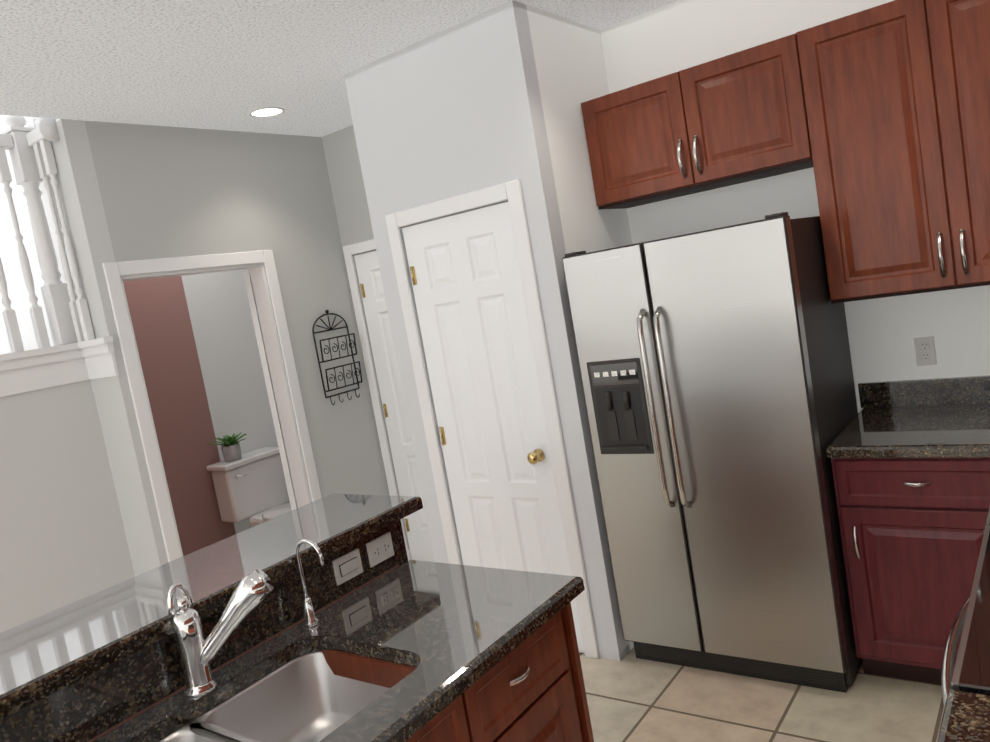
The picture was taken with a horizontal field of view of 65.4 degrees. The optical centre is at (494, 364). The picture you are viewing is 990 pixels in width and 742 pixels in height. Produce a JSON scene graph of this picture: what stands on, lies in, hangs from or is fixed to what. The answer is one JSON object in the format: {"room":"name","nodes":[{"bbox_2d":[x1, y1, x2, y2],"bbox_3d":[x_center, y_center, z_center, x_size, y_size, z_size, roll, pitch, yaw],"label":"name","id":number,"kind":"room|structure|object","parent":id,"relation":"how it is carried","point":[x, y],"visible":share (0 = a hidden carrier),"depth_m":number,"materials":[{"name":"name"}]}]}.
{"room":"kitchen","nodes":[
{"label":"kitchen","id":0,"kind":"room"},
{"bbox_2d":[0,379,135,632],"bbox_3d":[-2.959,1.087,2.599,0.100,1.740,3.479,-6,7,37],"label":"wall","id":1,"kind":"structure","parent":0,"point":[63,539],"depth_m":3.70,"materials":[{"name":"grey paint"}]},
{"bbox_2d":[0,336,118,396],"bbox_3d":[-2.829,1.119,2.543,0.430,1.897,3.429,-6,7,37],"label":"trim","id":2,"kind":"structure","parent":1,"relation":"attached to","point":[33,369],"depth_m":3.70,"materials":[{"name":"white wood"}]},
{"bbox_2d":[0,116,94,352],"bbox_3d":[-2.916,0.463,2.561,0.328,2.956,3.321,-6,7,37],"label":"stair railing","id":3,"kind":"object","parent":2,"relation":"on","point":[34,167],"visible":1,"depth_m":3.73,"materials":[{"name":"white wood"}]},
{"bbox_2d":[0,115,167,575],"bbox_3d":[-3.393,-1.019,4.695,3.520,5.600,0.111,-6,7,37],"label":"wall","id":4,"kind":"structure","parent":0,"point":[82,206],"depth_m":3.79,"materials":[{"name":"grey paint"}]},
{"bbox_2d":[0,518,403,741],"bbox_3d":[-0.871,0.708,1.553,0.020,0.138,1.977,-6,7,37],"label":"backsplash","id":5,"kind":"structure","parent":0,"relation":"attached to","point":[88,701],"depth_m":1.64,"materials":[{"name":"black stone"}]},
{"bbox_2d":[123,269,289,555],"bbox_3d":[-2.185,0.126,5.412,0.106,2.800,2.165,-6,7,37],"label":"wall","id":6,"kind":"structure","parent":0,"point":[169,357],"depth_m":5.43,"materials":[{"name":"brown paint"}]},
{"bbox_2d":[85,121,389,501],"bbox_3d":[-1.337,0.077,4.450,0.120,2.800,1.490,-6,7,37],"label":"wall","id":7,"kind":"structure","parent":0,"point":[292,201],"depth_m":4.53,"materials":[{"name":"grey paint"}]},
{"bbox_2d":[102,250,321,561],"bbox_3d":[-1.455,0.466,4.229,0.137,2.120,1.000,-6,7,37],"label":"door frame","id":8,"kind":"structure","parent":7,"relation":"attached to","point":[114,272],"depth_m":4.24,"materials":[{"name":"white wood"}]},
{"bbox_2d":[243,271,297,509],"bbox_3d":[-1.230,0.393,5.007,0.417,2.020,0.734,-6,7,37],"label":"bathroom door","id":9,"kind":"structure","parent":7,"relation":"in","point":[269,386],"depth_m":4.58,"materials":[{"name":"white wood"}]},
{"bbox_2d":[312,310,362,404],"bbox_3d":[-0.975,-0.056,4.791,0.065,0.585,0.290,-6,7,37],"label":"rack","id":10,"kind":"object","parent":7,"relation":"attached to","point":[348,355],"visible":1,"depth_m":4.78,"materials":[{"name":"black metal"}]},
{"bbox_2d":[0,0,676,136],"bbox_3d":[-2.684,-1.000,2.034,7.840,0.250,10.300,-6,7,37],"label":"ceiling","id":11,"kind":"structure","parent":0,"point":[228,65],"depth_m":3.15,"materials":[{"name":"paint"}]},
{"bbox_2d":[249,107,284,116],"bbox_3d":[-1.204,-1.333,4.075,0.184,0.006,0.184,-6,7,37],"label":"recessed light","id":12,"kind":"object","parent":11,"relation":"in","point":[267,112],"visible":1,"depth_m":4.07,"materials":[{"name":"white"}]},
{"bbox_2d":[321,134,409,548],"bbox_3d":[-0.815,-0.080,5.097,0.200,2.800,0.200,-6,7,37],"label":"wall","id":13,"kind":"structure","parent":0,"point":[336,190],"depth_m":4.89,"materials":[{"name":"grey paint"}]},
{"bbox_2d":[344,0,629,660],"bbox_3d":[-0.059,-0.054,3.555,0.990,2.800,0.100,-6,7,37],"label":"wall","id":14,"kind":"structure","parent":0,"point":[512,70],"depth_m":3.33,"materials":[{"name":"grey paint"}]},
{"bbox_2d":[385,179,598,658],"bbox_3d":[-0.030,0.294,3.539,0.780,2.110,0.016,-6,7,37],"label":"door frame","id":15,"kind":"structure","parent":14,"relation":"attached to","point":[511,192],"depth_m":3.38,"materials":[{"name":"white wood"}]},
{"bbox_2d":[402,202,583,652],"bbox_3d":[-0.025,0.329,3.541,0.630,2.028,0.102,-6,7,37],"label":"pantry door","id":16,"kind":"structure","parent":14,"relation":"in","point":[465,275],"depth_m":3.52,"materials":[{"name":"white wood"}]},
{"bbox_2d":[526,5,633,649],"bbox_3d":[0.510,-0.156,3.582,0.100,2.800,0.640,-6,7,37],"label":"wall","id":17,"kind":"structure","parent":0,"point":[570,65],"depth_m":3.38,"materials":[{"name":"white paint"}]},
{"bbox_2d":[330,0,989,412],"bbox_3d":[0.874,-0.244,3.825,4.040,2.800,0.200,-6,7,37],"label":"wall","id":18,"kind":"structure","parent":0,"point":[678,36],"depth_m":3.31,"materials":[{"name":"white paint"}]},
{"bbox_2d":[343,239,408,560],"bbox_3d":[-0.428,0.243,4.751,0.910,2.105,0.016,-6,7,37],"label":"door frame","id":19,"kind":"structure","parent":18,"relation":"attached to","point":[349,251],"depth_m":4.96,"materials":[{"name":"white"}]},
{"bbox_2d":[354,251,433,561],"bbox_3d":[-0.424,0.275,4.753,0.770,2.028,0.102,-6,7,37],"label":"hall door","id":20,"kind":"structure","parent":18,"relation":"in","point":[387,370],"depth_m":4.93,"materials":[{"name":"white wood"}]},
{"bbox_2d":[581,36,808,209],"bbox_3d":[0.883,-1.007,3.314,0.934,0.466,0.317,-6,7,37],"label":"upper cabinet","id":21,"kind":"object","parent":18,"relation":"attached to","point":[735,118],"depth_m":3.17,"materials":[{"name":"brown wood"}]},
{"bbox_2d":[789,0,989,303],"bbox_3d":[1.637,-0.805,2.803,0.846,1.016,0.327,-6,7,37],"label":"upper cabinet","id":22,"kind":"object","parent":18,"relation":"attached to","point":[877,118],"depth_m":2.75,"materials":[{"name":"brown wood"}]},
{"bbox_2d":[914,336,936,365],"bbox_3d":[1.733,-0.055,3.107,0.072,0.115,0.009,-6,7,37],"label":"electrical outlet","id":23,"kind":"object","parent":18,"relation":"attached to","point":[925,350],"visible":1,"depth_m":3.10,"materials":[{"name":"white plastic"}]},
{"bbox_2d":[579,647,943,741],"bbox_3d":[-2.178,1.917,2.330,7.840,0.100,10.300,-6,7,37],"label":"floor","id":24,"kind":"structure","parent":0,"point":[630,696],"depth_m":2.85,"materials":[{"name":"tile"}]},
{"bbox_2d":[206,447,291,527],"bbox_3d":[-1.503,1.026,5.425,0.798,0.800,0.510,-6,7,37],"label":"toilet","id":25,"kind":"object","parent":24,"relation":"on","point":[251,486],"visible":0.44,"depth_m":5.44,"materials":[{"name":"white ceramic"}]},
{"bbox_2d":[207,432,246,461],"bbox_3d":[-1.854,0.581,5.470,0.292,0.181,0.267,-6,7,37],"label":"plant pot","id":26,"kind":"object","parent":25,"relation":"on","point":[230,448],"visible":1,"depth_m":5.43,"materials":[{"name":"white ceramic"}]},
{"bbox_2d":[412,606,593,741],"bbox_3d":[-0.595,1.230,1.475,0.757,0.879,1.990,-6,7,37],"label":"kitchen island","id":27,"kind":"object","parent":24,"relation":"on","point":[538,693],"depth_m":1.85,"materials":[{"name":"brown wood"}]},
{"bbox_2d":[88,558,584,741],"bbox_3d":[-0.574,0.762,1.416,0.610,0.040,1.930,-6,7,37],"label":"island countertop","id":28,"kind":"structure","parent":27,"relation":"on","point":[392,654],"depth_m":1.83,"materials":[{"name":"black stone"}]},
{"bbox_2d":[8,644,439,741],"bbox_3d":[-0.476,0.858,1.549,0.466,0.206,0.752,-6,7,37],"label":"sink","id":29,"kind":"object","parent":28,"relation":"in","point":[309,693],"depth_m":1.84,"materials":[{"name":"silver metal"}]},
{"bbox_2d":[160,558,295,697],"bbox_3d":[-0.596,0.589,1.717,0.202,0.248,0.178,-6,7,37],"label":"faucet","id":30,"kind":"object","parent":28,"relation":"on","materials":[{"name":"silver metal"}]},
{"bbox_2d":[288,534,335,625],"bbox_3d":[-0.466,0.551,1.957,0.127,0.231,0.040,-6,7,37],"label":"faucet","id":31,"kind":"object","parent":28,"relation":"on","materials":[{"name":"silver metal"}]},
{"bbox_2d":[562,212,861,692],"bbox_3d":[0.965,0.325,3.235,0.895,1.772,0.776,-6,7,37],"label":"fridge","id":32,"kind":"object","parent":24,"relation":"on","point":[716,370],"visible":1,"depth_m":2.92,"materials":[{"name":"grey metal"}]},
{"bbox_2d":[831,457,989,684],"bbox_3d":[1.686,0.688,2.908,0.566,0.879,0.648,-6,7,37],"label":"base cabinet","id":33,"kind":"object","parent":24,"relation":"on","point":[912,530],"visible":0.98,"depth_m":2.71,"materials":[{"name":"red wood"}]},
{"bbox_2d":[941,526,989,708],"bbox_3d":[1.258,0.786,1.424,0.698,1.129,0.741,-6,7,37],"label":"range","id":34,"kind":"object","parent":24,"relation":"on","point":[969,671],"visible":0.73,"depth_m":1.45,"materials":[{"name":"grey metal"}]},
{"bbox_3d":[1.136,0.958,1.194,0.648,0.879,2.884,-6,7,37],"label":"base cabinet","id":35,"kind":"object","parent":24,"relation":"on","visible":0},
{"bbox_2d":[826,375,989,457],"bbox_3d":[1.573,0.188,2.876,0.510,0.145,0.648,-6,7,37],"label":"countertop","id":36,"kind":"structure","parent":35,"relation":"on","point":[943,417],"depth_m":2.95,"materials":[{"name":"stone"}]},
{"bbox_2d":[937,689,989,741],"bbox_3d":[0.603,0.594,0.534,0.648,0.145,1.357,-6,7,37],"label":"countertop","id":37,"kind":"structure","parent":35,"relation":"on","point":[966,715],"depth_m":1.18,"materials":[{"name":"stone"}]},
{"bbox_2d":[966,411,989,532],"bbox_3d":[1.826,0.210,2.226,0.670,0.145,1.395,-6,7,37],"label":"countertop","id":38,"kind":"structure","parent":35,"relation":"on","point":[980,441],"depth_m":2.55,"materials":[{"name":"stone"}]}
]}

